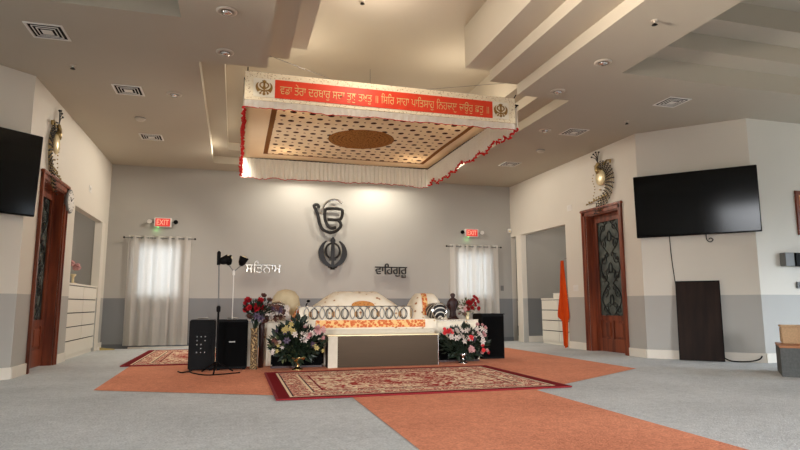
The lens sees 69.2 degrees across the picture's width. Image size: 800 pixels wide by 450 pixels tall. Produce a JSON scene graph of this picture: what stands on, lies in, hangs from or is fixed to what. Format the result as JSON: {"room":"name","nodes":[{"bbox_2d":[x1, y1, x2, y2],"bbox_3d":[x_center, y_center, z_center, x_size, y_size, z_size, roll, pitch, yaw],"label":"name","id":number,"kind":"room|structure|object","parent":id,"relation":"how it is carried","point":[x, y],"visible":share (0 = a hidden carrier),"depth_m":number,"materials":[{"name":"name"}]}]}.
{"room":"house of worship","nodes":[
{"label":"house of worship","id":0,"kind":"room"},
{"bbox_2d":[0,65,34,367],"bbox_3d":[-4.976,-0.117,6.366,0.120,3.680,1.521,-5,-9,30],"label":"wall","id":1,"kind":"structure","parent":0,"point":[16,87],"depth_m":6.88,"materials":[{"name":"beige paint"}]},
{"bbox_2d":[0,367,10,379],"bbox_3d":[-4.912,1.634,6.090,0.020,0.135,1.521,-5,-9,30],"label":"baseboard","id":2,"kind":"structure","parent":1,"relation":"attached to","point":[5,373],"depth_m":6.68,"materials":[{"name":"white paint"}]},
{"bbox_2d":[0,127,42,216],"bbox_3d":[-4.868,-0.684,6.326,0.183,0.986,1.735,-5,-9,30],"label":"television","id":3,"kind":"object","parent":1,"relation":"attached to","point":[20,152],"visible":1,"depth_m":6.84,"materials":[{"name":"black plastic"}]},
{"bbox_2d":[10,76,111,366],"bbox_3d":[-5.260,0.284,9.292,0.120,3.680,4.885,2,-8,-16],"label":"wall","id":4,"kind":"structure","parent":0,"point":[81,164],"depth_m":8.76,"materials":[{"name":"beige paint"}]},
{"bbox_2d":[25,168,70,373],"bbox_3d":[-4.910,0.637,7.946,0.250,2.615,1.260,2,-8,-16],"label":"door","id":5,"kind":"structure","parent":4,"relation":"in","point":[46,276],"depth_m":8.28,"materials":[{"name":"brown wood"}]},
{"bbox_2d":[10,342,100,378],"bbox_3d":[-5.173,2.035,9.015,0.020,0.135,4.760,2,-8,-16],"label":"baseboard","id":6,"kind":"structure","parent":4,"relation":"attached to","point":[19,370],"depth_m":7.13,"materials":[{"name":"white paint"}]},
{"bbox_2d":[48,110,63,194],"bbox_3d":[-4.730,-1.023,8.002,0.108,1.189,0.688,2,-8,-16],"label":"ornament","id":7,"kind":"object","parent":4,"relation":"attached to","point":[55,136],"visible":1,"depth_m":7.89,"materials":[{"name":"metal"}]},
{"bbox_2d":[64,190,73,213],"bbox_3d":[-4.990,-0.355,8.757,0.063,0.370,0.370,2,-8,-16],"label":"wall clock","id":8,"kind":"object","parent":4,"relation":"attached to","point":[69,197],"visible":0.99,"depth_m":8.68,"materials":[{"name":"grey plastic"}]},
{"bbox_2d":[94,222,105,343],"bbox_3d":[-5.713,1.094,11.047,0.012,2.285,0.260,2,-8,-16],"label":"trim","id":9,"kind":"structure","parent":4,"relation":"attached to","point":[103,224],"depth_m":11.02,"materials":[{"name":"white paint"}]},
{"bbox_2d":[70,210,94,284],"bbox_3d":[-6.128,0.748,9.790,1.250,2.900,2.400,2,-8,-16],"label":"wall","id":10,"kind":"structure","parent":0,"point":[84,227],"depth_m":11.02,"materials":[{"name":"grey paint"}]},
{"bbox_2d":[100,164,512,344],"bbox_3d":[-1.656,0.753,12.757,8.960,3.680,0.120,2,-8,-16],"label":"wall","id":11,"kind":"structure","parent":0,"point":[272,221],"depth_m":12.57,"materials":[{"name":"grey paint"}]},
{"bbox_2d":[127,346,187,348],"bbox_3d":[-4.774,2.434,11.539,1.180,0.030,0.038,2,-8,-16],"label":"trim","id":12,"kind":"structure","parent":11,"relation":"attached to","point":[162,346],"depth_m":11.53,"materials":[{"name":"white paint"}]},
{"bbox_2d":[123,236,195,239],"bbox_3d":[-4.867,0.272,11.783,1.384,0.044,0.110,2,-8,-16],"label":"curtain rod","id":13,"kind":"object","parent":11,"relation":"attached to","point":[123,236],"visible":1,"depth_m":11.75,"materials":[{"name":"black metal"}]},
{"bbox_2d":[122,235,148,345],"bbox_3d":[-5.234,1.286,11.498,0.392,2.175,0.084,2,-8,-12],"label":"curtain","id":14,"kind":"object","parent":13,"relation":"hanging from","point":[137,260],"visible":1,"depth_m":11.50,"materials":[{"name":"fabric"}]},
{"bbox_2d":[142,236,171,345],"bbox_3d":[-4.852,1.300,11.610,0.436,2.175,0.081,2,-8,-16],"label":"curtain","id":15,"kind":"object","parent":13,"relation":"hanging from","point":[159,250],"visible":1,"depth_m":11.61,"materials":[{"name":"fabric"}]},
{"bbox_2d":[166,236,190,344],"bbox_3d":[-4.464,1.315,11.721,0.395,2.175,0.074,2,-8,-16],"label":"curtain","id":16,"kind":"object","parent":13,"relation":"hanging from","point":[177,323],"visible":1,"depth_m":11.71,"materials":[{"name":"fabric"}]},
{"bbox_2d":[147,218,177,227],"bbox_3d":[-4.839,-0.051,11.836,0.590,0.195,0.110,2,-8,-16],"label":"exit sign","id":17,"kind":"object","parent":11,"relation":"attached to","point":[158,222],"visible":1,"depth_m":11.83,"materials":[{"name":"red plastic"}]},
{"bbox_2d":[147,219,153,223],"bbox_3d":[-5.059,-0.071,11.767,0.128,0.090,0.092,2,-8,-16],"label":"lamp","id":18,"kind":"object","parent":17,"relation":"attached to","point":[149,221],"depth_m":11.73,"materials":[{"name":"white plastic"}]},
{"bbox_2d":[246,261,280,272],"bbox_3d":[-2.877,0.884,12.222,0.730,0.240,0.040,2,-8,-16],"label":"wall lettering","id":19,"kind":"object","parent":11,"relation":"attached to","point":[254,265],"depth_m":12.19,"materials":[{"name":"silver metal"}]},
{"bbox_2d":[101,337,513,348],"bbox_3d":[-1.567,2.525,12.470,8.820,0.090,0.012,2,-8,-16],"label":"baseboard","id":20,"kind":"structure","parent":11,"relation":"attached to","point":[112,346],"depth_m":11.44,"materials":[{"name":"grey paint"}]},
{"bbox_2d":[313,199,343,233],"bbox_3d":[-1.585,-0.193,12.781,0.697,0.789,0.117,2,-8,-16],"label":"wall ornament","id":21,"kind":"object","parent":11,"relation":"attached to","point":[323,210],"depth_m":12.72,"materials":[{"name":"metal"}]},
{"bbox_2d":[318,237,346,269],"bbox_3d":[-1.475,0.617,12.686,0.629,0.720,0.149,2,-8,-16],"label":"wall ornament","id":22,"kind":"object","parent":11,"relation":"attached to","point":[332,266],"depth_m":12.64,"materials":[{"name":"metal"}]},
{"bbox_2d":[375,263,406,277],"bbox_3d":[-0.198,1.022,12.969,0.740,0.320,0.040,2,-8,-16],"label":"wall lettering","id":23,"kind":"object","parent":11,"relation":"attached to","point":[387,264],"depth_m":12.96,"materials":[{"name":"metal"}]},
{"bbox_2d":[461,229,483,236],"bbox_3d":[1.694,0.188,13.671,0.590,0.195,0.110,2,-8,-16],"label":"exit sign","id":24,"kind":"object","parent":11,"relation":"attached to","point":[467,232],"visible":1,"depth_m":13.66,"materials":[{"name":"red plastic"}]},
{"bbox_2d":[446,245,501,247],"bbox_3d":[1.728,0.514,13.635,1.414,0.044,0.110,2,-8,-16],"label":"curtain rod","id":25,"kind":"object","parent":11,"relation":"attached to","point":[446,245],"visible":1,"depth_m":13.59,"materials":[{"name":"black metal"}]},
{"bbox_2d":[450,244,466,318],"bbox_3d":[1.367,1.528,13.355,0.436,2.175,0.069,2,-8,-16],"label":"curtain","id":26,"kind":"object","parent":25,"relation":"hanging from","point":[458,256],"visible":0.66,"depth_m":13.41,"materials":[{"name":"fabric"}]},
{"bbox_2d":[466,245,482,318],"bbox_3d":[1.737,1.542,13.460,0.413,2.175,0.088,2,-8,-16],"label":"curtain","id":27,"kind":"object","parent":25,"relation":"hanging from","point":[474,254],"visible":0.71,"depth_m":13.51,"materials":[{"name":"fabric"}]},
{"bbox_2d":[482,245,499,312],"bbox_3d":[2.116,1.557,13.571,0.426,2.175,0.085,2,-8,-16],"label":"curtain","id":28,"kind":"object","parent":25,"relation":"hanging from","point":[491,303],"visible":0.77,"depth_m":13.61,"materials":[{"name":"fabric"}]},
{"bbox_2d":[0,0,799,186],"bbox_3d":[0.590,-2.553,5.451,18.300,0.877,19.600,2,-8,-16],"label":"ceiling","id":29,"kind":"structure","parent":0,"point":[734,59],"depth_m":7.45,"materials":[{"name":"paint"}]},
{"bbox_2d":[22,21,71,41],"bbox_3d":[-3.672,-2.012,6.047,0.360,0.015,0.360,2,-8,-16],"label":"ceiling vent","id":30,"kind":"object","parent":29,"relation":"in","point":[41,30],"visible":1,"depth_m":6.03,"materials":[{"name":"white plastic"}]},
{"bbox_2d":[111,84,144,96],"bbox_3d":[-3.604,-1.785,7.703,0.360,0.015,0.360,2,-8,-16],"label":"ceiling vent","id":31,"kind":"object","parent":29,"relation":"in","point":[121,89],"visible":1,"depth_m":7.68,"materials":[{"name":"white plastic"}]},
{"bbox_2d":[135,116,145,121],"bbox_3d":[-3.966,-1.609,8.855,0.156,0.049,0.156,2,-8,-16],"label":"smoke detector","id":32,"kind":"object","parent":29,"relation":"attached to","point":[138,118],"visible":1,"depth_m":8.81,"materials":[{"name":"plastic"}]},
{"bbox_2d":[138,133,163,140],"bbox_3d":[-4.220,-1.489,9.857,0.360,0.015,0.360,2,-8,-16],"label":"ceiling vent","id":33,"kind":"object","parent":29,"relation":"in","point":[156,137],"visible":1,"depth_m":9.84,"materials":[{"name":"white plastic"}]},
{"bbox_2d":[166,91,181,97],"bbox_3d":[-3.056,-1.753,7.855,0.200,0.039,0.200,2,-8,-16],"label":"recessed light","id":34,"kind":"object","parent":29,"relation":"in","point":[171,93],"visible":1,"depth_m":7.82,"materials":[{"name":"plastic"}]},
{"bbox_2d":[216,48,233,56],"bbox_3d":[-1.977,-1.934,6.552,0.200,0.039,0.200,2,-8,-16],"label":"recessed light","id":35,"kind":"object","parent":29,"relation":"in","point":[225,52],"visible":1,"depth_m":6.52,"materials":[{"name":"plastic"}]},
{"bbox_2d":[216,6,236,16],"bbox_3d":[-1.684,-2.060,5.635,0.200,0.039,0.200,2,-8,-16],"label":"recessed light","id":36,"kind":"object","parent":29,"relation":"in","point":[227,11],"visible":1,"depth_m":5.60,"materials":[{"name":"plastic"}]},
{"bbox_2d":[238,56,518,187],"bbox_3d":[-0.645,-1.723,9.360,3.724,1.455,4.081,2,-8,-16],"label":"ceiling canopy","id":37,"kind":"object","parent":29,"relation":"hanging from","point":[297,128],"visible":1,"depth_m":9.00,"materials":[{"name":"fabric"}]},
{"bbox_2d":[498,161,521,166],"bbox_3d":[2.239,-1.233,11.805,0.360,0.015,0.360,2,-8,-16],"label":"ceiling vent","id":38,"kind":"object","parent":29,"relation":"in","point":[508,164],"visible":1,"depth_m":11.78,"materials":[{"name":"white plastic"}]},
{"bbox_2d":[539,128,550,132],"bbox_3d":[2.376,-1.537,9.504,0.200,0.039,0.200,2,-8,-16],"label":"recessed light","id":39,"kind":"object","parent":29,"relation":"in","point":[544,130],"visible":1,"depth_m":9.47,"materials":[{"name":"plastic"}]},
{"bbox_2d":[550,88,564,94],"bbox_3d":[2.113,-1.774,7.772,0.200,0.039,0.200,2,-8,-16],"label":"recessed light","id":40,"kind":"object","parent":29,"relation":"in","point":[558,91],"visible":1,"depth_m":7.73,"materials":[{"name":"plastic"}]},
{"bbox_2d":[559,128,588,135],"bbox_3d":[2.885,-1.534,9.618,0.360,0.015,0.360,2,-8,-16],"label":"ceiling vent","id":41,"kind":"object","parent":29,"relation":"in","point":[571,131],"visible":1,"depth_m":9.60,"materials":[{"name":"white plastic"}]},
{"bbox_2d":[594,59,611,65],"bbox_3d":[2.394,-1.902,6.842,0.200,0.039,0.200,2,-8,-16],"label":"recessed light","id":42,"kind":"object","parent":29,"relation":"in","point":[602,62],"visible":1,"depth_m":6.80,"materials":[{"name":"plastic"}]},
{"bbox_2d":[651,19,657,25],"bbox_3d":[2.561,-2.032,5.838,0.070,0.054,0.068,2,-8,-16],"label":"sprinkler","id":43,"kind":"object","parent":29,"relation":"attached to","point":[653,21],"visible":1,"depth_m":5.83,"materials":[{"name":"metal"}]},
{"bbox_2d":[652,96,691,107],"bbox_3d":[3.842,-1.731,8.198,0.360,0.015,0.360,2,-8,-16],"label":"ceiling vent","id":44,"kind":"object","parent":29,"relation":"in","point":[671,102],"visible":1,"depth_m":8.18,"materials":[{"name":"white plastic"}]},
{"bbox_2d":[0,340,799,449],"bbox_3d":[0.611,1.571,4.837,18.500,0.100,19.700,2,-8,-16],"label":"floor","id":45,"kind":"structure","parent":0,"point":[746,405],"depth_m":4.76,"materials":[{"name":"grey carpet"}]},
{"bbox_2d":[64,283,96,359],"bbox_3d":[-5.654,1.610,9.829,0.485,1.200,1.940,2,-8,-16],"label":"dresser","id":46,"kind":"object","parent":45,"relation":"on","point":[82,298],"visible":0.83,"depth_m":9.79,"materials":[{"name":"white laminate"}]},
{"bbox_2d":[70,260,80,282],"bbox_3d":[-5.546,0.798,9.832,0.264,0.410,0.306,2,-8,-16],"label":"flower ornament","id":47,"kind":"object","parent":46,"relation":"on","point":[77,267],"visible":0.66,"depth_m":9.78,"materials":[{"name":"ceramic"}]},
{"bbox_2d":[97,347,114,350],"bbox_3d":[-5.618,2.361,11.075,0.300,0.050,0.100,5,-9,-33],"label":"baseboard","id":48,"kind":"structure","parent":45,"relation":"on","point":[98,348],"depth_m":11.03,"materials":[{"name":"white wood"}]},
{"bbox_2d":[541,298,569,345],"bbox_3d":[3.577,2.044,12.303,0.485,0.980,1.420,2,-8,-16],"label":"dresser","id":49,"kind":"object","parent":45,"relation":"on","point":[551,324],"visible":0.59,"depth_m":12.50,"materials":[{"name":"white laminate"}]},
{"bbox_2d":[553,293,567,297],"bbox_3d":[3.477,1.533,12.586,0.188,0.110,0.308,2,-8,-16],"label":"box","id":50,"kind":"object","parent":49,"relation":"on","point":[556,295],"visible":0.41,"depth_m":12.57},
{"bbox_2d":[675,280,724,361],"bbox_3d":[4.559,1.451,8.832,0.610,1.202,0.159,-5,-9,30],"label":"wooden panel","id":51,"kind":"object","parent":45,"relation":"on","point":[698,303],"visible":1,"depth_m":8.81,"materials":[{"name":"brown wood"}]},
{"bbox_2d":[725,356,762,361],"bbox_3d":[5.005,1.963,8.530,0.572,0.104,0.107,-5,-9,30],"label":"power cord","id":52,"kind":"object","parent":45,"relation":"on","point":[761,356],"visible":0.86,"depth_m":8.46,"materials":[{"name":"black plastic"}]},
{"bbox_2d":[775,342,799,377],"bbox_3d":[5.190,1.608,6.864,1.205,0.360,0.758,-4,-9,29],"label":"stone bench","id":53,"kind":"object","parent":45,"relation":"on","point":[788,355],"visible":1,"depth_m":6.80,"materials":[{"name":"grey stone"}]},
{"bbox_2d":[778,324,799,343],"bbox_3d":[5.023,1.370,7.282,0.440,0.224,0.300,-4,-9,29],"label":"wicker box","id":54,"kind":"object","parent":53,"relation":"on","point":[790,334],"visible":1,"depth_m":7.22,"materials":[{"name":"beige wicker"}]},
{"bbox_2d":[94,347,747,449],"bbox_3d":[0.771,1.410,4.065,6.620,0.001,16.700,2,-8,-16],"label":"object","id":55,"kind":"structure","parent":0,"point":[526,419],"depth_m":4.66,"materials":[{"name":"orange carpet"}]},
{"bbox_2d":[120,349,215,366],"bbox_3d":[-3.371,2.174,9.648,1.864,0.013,2.920,2,-8,-16],"label":"rug","id":56,"kind":"object","parent":55,"relation":"on","point":[180,356],"visible":0.41,"depth_m":9.12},
{"bbox_2d":[187,318,215,370],"bbox_3d":[-2.622,1.575,7.698,0.325,0.680,0.362,2,-8,-16],"label":"loudspeaker","id":57,"kind":"object","parent":55,"relation":"on","point":[202,331],"visible":0.99,"depth_m":7.55,"materials":[{"name":"black plastic"}]},
{"bbox_2d":[177,371,239,375],"bbox_3d":[-2.437,1.833,7.167,0.849,0.014,0.316,-1,-8,9],"label":"cable","id":58,"kind":"object","parent":55,"relation":"on","point":[177,371],"visible":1,"depth_m":7.11,"materials":[{"name":"black plastic"}]},
{"bbox_2d":[201,251,232,373],"bbox_3d":[-2.295,1.094,7.375,0.391,1.536,0.363,2,-8,-16],"label":"microphone stand","id":59,"kind":"object","parent":55,"relation":"on","point":[223,260],"visible":0.99,"depth_m":7.40,"materials":[{"name":"black metal"}]},
{"bbox_2d":[216,317,247,369],"bbox_3d":[-2.263,1.590,7.813,0.400,0.680,0.376,2,-8,-16],"label":"loudspeaker","id":60,"kind":"object","parent":55,"relation":"on","point":[233,332],"visible":0.84,"depth_m":7.64,"materials":[{"name":"black plastic"}]},
{"bbox_2d":[227,255,248,317],"bbox_3d":[-2.351,1.200,8.202,0.308,1.559,0.294,-4,-9,26],"label":"floor lamp","id":61,"kind":"object","parent":55,"relation":"on","point":[242,259],"visible":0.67,"depth_m":8.27,"materials":[{"name":"white metal"}]},
{"bbox_2d":[247,320,260,365],"bbox_3d":[-2.091,1.672,8.247,0.180,0.635,0.340,2,-8,-16],"label":"stand","id":62,"kind":"object","parent":55,"relation":"on","point":[250,325],"visible":0.21,"depth_m":8.10,"materials":[{"name":"white wood"}]},
{"bbox_2d":[242,293,272,369],"bbox_3d":[-1.917,1.416,7.762,0.406,1.010,0.294,2,-8,-16],"label":"vase","id":63,"kind":"object","parent":55,"relation":"on","point":[257,306],"visible":1,"depth_m":7.72,"materials":[{"name":"gold metal"}]},
{"bbox_2d":[258,303,290,367],"bbox_3d":[-1.734,1.516,8.011,0.461,0.878,0.282,2,-8,-16],"label":"slim vase","id":64,"kind":"object","parent":55,"relation":"on","point":[277,309],"visible":0.87,"depth_m":7.96,"materials":[{"name":"brown wood"}]},
{"bbox_2d":[266,312,326,369],"bbox_3d":[-1.349,1.529,7.666,0.841,0.758,0.443,2,-8,-16],"label":"flower arrangement","id":65,"kind":"object","parent":55,"relation":"on","point":[293,334],"visible":1,"depth_m":7.60,"materials":[{"name":"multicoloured plant"}]},
{"bbox_2d":[270,340,323,367],"bbox_3d":[-1.401,1.760,7.923,0.710,0.370,0.050,2,-8,-16],"label":"block","id":66,"kind":"object","parent":55,"relation":"on","point":[318,361],"visible":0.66,"depth_m":7.90,"materials":[{"name":"black fabric"}]},
{"bbox_2d":[291,356,306,369],"bbox_3d":[-1.353,1.824,7.650,0.240,0.170,0.240,2,-8,-16],"label":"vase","id":67,"kind":"object","parent":55,"relation":"on","point":[297,361],"depth_m":7.59,"materials":[{"name":"gold metal"}]},
{"bbox_2d":[303,319,435,365],"bbox_3d":[-0.400,1.680,8.347,1.960,0.640,0.170,2,-8,-16],"label":"cloth","id":68,"kind":"object","parent":55,"relation":"on","point":[333,326],"visible":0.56,"depth_m":8.34,"materials":[{"name":"white fabric"}]},
{"bbox_2d":[260,319,479,365],"bbox_3d":[-0.594,1.831,9.390,3.221,0.626,1.916,2,-8,-16],"label":"platform","id":69,"kind":"object","parent":55,"relation":"on","point":[440,324],"visible":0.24,"depth_m":8.77,"materials":[{"name":"white fabric"}]},
{"bbox_2d":[269,301,287,320],"bbox_3d":[-1.787,1.260,8.495,0.285,0.285,0.300,1,-8,-10],"label":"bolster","id":70,"kind":"object","parent":69,"relation":"on","point":[275,302],"visible":0.32,"depth_m":8.37,"materials":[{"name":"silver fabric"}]},
{"bbox_2d":[272,289,299,319],"bbox_3d":[-1.766,1.234,8.977,0.443,0.477,0.443,2,-8,-16],"label":"round cushion","id":71,"kind":"object","parent":69,"relation":"on","point":[290,298],"visible":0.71,"depth_m":8.84,"materials":[{"name":"beige fabric"}]},
{"bbox_2d":[296,306,412,319],"bbox_3d":[-0.644,1.299,8.527,1.760,0.223,0.063,2,-8,-16],"label":"railing","id":72,"kind":"object","parent":69,"relation":"on","point":[313,312],"visible":0.81,"depth_m":8.53,"materials":[{"name":"silver metal"}]},
{"bbox_2d":[313,291,412,318],"bbox_3d":[-0.717,1.288,9.269,1.720,0.453,0.902,2,-8,-16],"label":"cushion","id":73,"kind":"object","parent":69,"relation":"on","point":[342,298],"visible":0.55,"depth_m":8.98,"materials":[{"name":"beige fabric"}]},
{"bbox_2d":[407,293,446,319],"bbox_3d":[0.400,1.341,9.579,0.600,0.428,0.645,2,-8,-16],"label":"cushion","id":74,"kind":"object","parent":69,"relation":"on","point":[418,302],"visible":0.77,"depth_m":9.33,"materials":[{"name":"beige fabric"}]},
{"bbox_2d":[426,302,446,319],"bbox_3d":[0.568,1.352,9.125,0.266,0.266,0.300,3,-8,-22],"label":"bolster","id":75,"kind":"object","parent":69,"relation":"on","point":[438,311],"visible":1,"depth_m":9.00,"materials":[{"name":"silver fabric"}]},
{"bbox_2d":[446,293,458,318],"bbox_3d":[0.862,1.323,9.453,0.189,0.420,0.189,-4,-9,29],"label":"statuette","id":76,"kind":"object","parent":69,"relation":"on","point":[452,303],"visible":0.98,"depth_m":9.41,"materials":[{"name":"brown wood"}]},
{"bbox_2d":[457,295,480,319],"bbox_3d":[1.056,1.290,9.095,0.376,0.387,0.259,2,-8,-16],"label":"flowers","id":77,"kind":"object","parent":69,"relation":"on","point":[468,304],"visible":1,"depth_m":9.04,"materials":[{"name":"plant"}]},
{"bbox_2d":[325,333,438,367],"bbox_3d":[-0.244,1.756,8.152,1.600,0.437,0.255,2,-8,-16],"label":"chest","id":78,"kind":"object","parent":55,"relation":"on","point":[397,349],"visible":1,"depth_m":8.03,"materials":[{"name":"wood"}]},
{"bbox_2d":[264,365,571,400],"bbox_3d":[0.042,1.748,6.580,2.984,0.013,2.160,2,-8,-16],"label":"rug","id":79,"kind":"object","parent":55,"relation":"on","point":[322,384],"visible":1,"depth_m":6.33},
{"bbox_2d":[439,339,479,361],"bbox_3d":[0.841,1.885,8.715,0.740,0.330,0.050,2,-8,-16],"label":"block","id":80,"kind":"object","parent":55,"relation":"on","point":[442,357],"visible":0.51,"depth_m":8.65,"materials":[{"name":"black fabric"}]},
{"bbox_2d":[438,321,490,362],"bbox_3d":[0.949,1.714,8.540,0.835,0.622,0.410,2,-8,-16],"label":"flower arrangement","id":81,"kind":"object","parent":55,"relation":"on","point":[455,333],"visible":1,"depth_m":8.47,"materials":[{"name":"multicoloured plant"}]},
{"bbox_2d":[458,353,468,362],"bbox_3d":[0.921,1.950,8.493,0.180,0.140,0.180,2,-8,-16],"label":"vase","id":82,"kind":"object","parent":81,"relation":"on","point":[466,355],"depth_m":8.47,"materials":[{"name":"silver metal"}]},
{"bbox_2d":[472,313,504,358],"bbox_3d":[1.420,1.779,9.329,0.400,0.705,0.402,2,-8,-16],"label":"subwoofer","id":83,"kind":"object","parent":55,"relation":"on","point":[494,322],"visible":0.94,"depth_m":9.15,"materials":[{"name":"black plastic"}]},
{"bbox_2d":[483,316,503,356],"bbox_3d":[1.473,1.761,9.143,0.340,0.630,0.013,2,-8,-16],"label":"grille","id":84,"kind":"object","parent":83,"relation":"attached to","point":[494,324],"depth_m":9.14,"materials":[{"name":"black fabric"}]},
{"bbox_2d":[515,237,517,300],"bbox_3d":[3.283,1.364,14.410,2.000,2.900,1.560,2,-8,-16],"label":"wall","id":85,"kind":"structure","parent":0,"point":[515,237],"depth_m":15.08,"materials":[{"name":"grey paint"}]},
{"bbox_2d":[526,226,567,335],"bbox_3d":[3.997,1.115,12.603,1.620,2.900,2.340,2,-8,-16],"label":"wall","id":86,"kind":"structure","parent":0,"point":[545,250],"depth_m":13.55,"materials":[{"name":"grey paint"}]},
{"bbox_2d":[529,336,543,341],"bbox_3d":[3.951,2.483,12.402,1.520,0.135,2.140,2,-8,-16],"label":"baseboard","id":87,"kind":"structure","parent":86,"relation":"attached to","point":[531,338],"depth_m":13.25,"materials":[{"name":"white paint"}]},
{"bbox_2d":[509,134,647,350],"bbox_3d":[3.346,0.608,11.765,0.120,3.680,4.775,2,-8,-16],"label":"wall","id":88,"kind":"structure","parent":0,"point":[538,203],"depth_m":11.23,"materials":[{"name":"beige paint"}]},
{"bbox_2d":[516,235,523,335],"bbox_3d":[2.778,1.392,13.444,0.012,2.314,0.238,2,-8,-16],"label":"trim","id":89,"kind":"structure","parent":88,"relation":"attached to","point":[518,238],"depth_m":13.43,"materials":[{"name":"white paint"}]},
{"bbox_2d":[558,258,568,347],"bbox_3d":[3.259,1.552,11.610,0.067,1.766,0.392,2,-8,-16],"label":"cloth","id":90,"kind":"object","parent":88,"relation":"hanging from","point":[563,307],"visible":1,"depth_m":11.56,"materials":[{"name":"fabric"}]},
{"bbox_2d":[567,204,571,210],"bbox_3d":[3.370,-0.340,11.554,0.013,0.120,0.170,2,-8,-16],"label":"wall plate","id":91,"kind":"object","parent":88,"relation":"attached to","point":[569,207],"visible":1,"depth_m":11.54,"materials":[{"name":"white plastic"}]},
{"bbox_2d":[573,285,578,290],"bbox_3d":[3.403,1.221,11.233,0.013,0.120,0.170,2,-8,-16],"label":"wall plate","id":92,"kind":"object","parent":88,"relation":"attached to","point":[575,287],"visible":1,"depth_m":11.24,"materials":[{"name":"white plastic"}]},
{"bbox_2d":[518,336,647,357],"bbox_3d":[3.337,2.335,11.313,0.020,0.135,4.360,2,-8,-16],"label":"baseboard","id":93,"kind":"structure","parent":88,"relation":"attached to","point":[636,352],"depth_m":10.80,"materials":[{"name":"white paint"}]},
{"bbox_2d":[586,151,613,216],"bbox_3d":[3.615,-0.769,10.563,0.108,1.191,0.898,2,-8,-16],"label":"ornament","id":94,"kind":"object","parent":88,"relation":"attached to","point":[600,177],"visible":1,"depth_m":10.44,"materials":[{"name":"metal"}]},
{"bbox_2d":[579,200,629,355],"bbox_3d":[3.732,0.958,10.403,0.250,2.615,1.240,2,-8,-16],"label":"door","id":95,"kind":"structure","parent":88,"relation":"in","point":[606,292],"depth_m":10.56,"materials":[{"name":"brown wood"}]},
{"bbox_2d":[635,118,765,352],"bbox_3d":[4.660,0.244,9.127,1.606,3.680,0.120,-5,-9,30],"label":"wall","id":96,"kind":"structure","parent":0,"point":[731,259],"depth_m":9.08,"materials":[{"name":"beige paint"}]},
{"bbox_2d":[633,165,761,237],"bbox_3d":[4.615,-0.339,9.096,1.735,1.000,0.184,-5,-9,30],"label":"television","id":97,"kind":"object","parent":96,"relation":"attached to","point":[720,200],"visible":1,"depth_m":9.01,"materials":[{"name":"black plastic"}]},
{"bbox_2d":[669,237,674,279],"bbox_3d":[4.350,0.828,9.147,0.121,1.331,0.012,-5,-9,30],"label":"power cord","id":98,"kind":"object","parent":97,"relation":"hanging from","point":[669,237],"visible":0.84,"depth_m":9.21,"materials":[{"name":"black plastic"}]},
{"bbox_2d":[647,349,766,362],"bbox_3d":[4.628,1.992,8.826,1.606,0.135,0.020,-5,-9,30],"label":"baseboard","id":99,"kind":"structure","parent":96,"relation":"attached to","point":[658,354],"depth_m":8.65,"materials":[{"name":"white paint"}]},
{"bbox_2d":[746,118,799,352],"bbox_3d":[7.004,0.250,9.207,3.530,3.680,0.120,2,-8,-16],"label":"wall","id":100,"kind":"structure","parent":0,"point":[773,146],"depth_m":8.84,"materials":[{"name":"beige paint"}]},
{"bbox_2d":[766,353,776,362],"bbox_3d":[7.026,1.997,8.899,3.530,0.135,0.020,2,-8,-16],"label":"baseboard","id":101,"kind":"structure","parent":100,"relation":"attached to","point":[771,357],"depth_m":8.43,"materials":[{"name":"white paint"}]},
{"bbox_2d":[779,252,799,266],"bbox_3d":[6.129,0.528,8.788,0.820,0.200,0.127,2,-8,-16],"label":"panel","id":102,"kind":"object","parent":100,"relation":"attached to","point":[786,259],"visible":1,"depth_m":8.68,"materials":[{"name":"grey plastic"}]},
{"bbox_2d":[794,191,799,234],"bbox_3d":[6.432,-0.178,9.023,0.680,0.690,0.029,2,-8,-16],"label":"picture frame","id":103,"kind":"object","parent":100,"relation":"attached to","point":[796,193],"visible":1,"depth_m":8.94,"materials":[{"name":"brown wood"}]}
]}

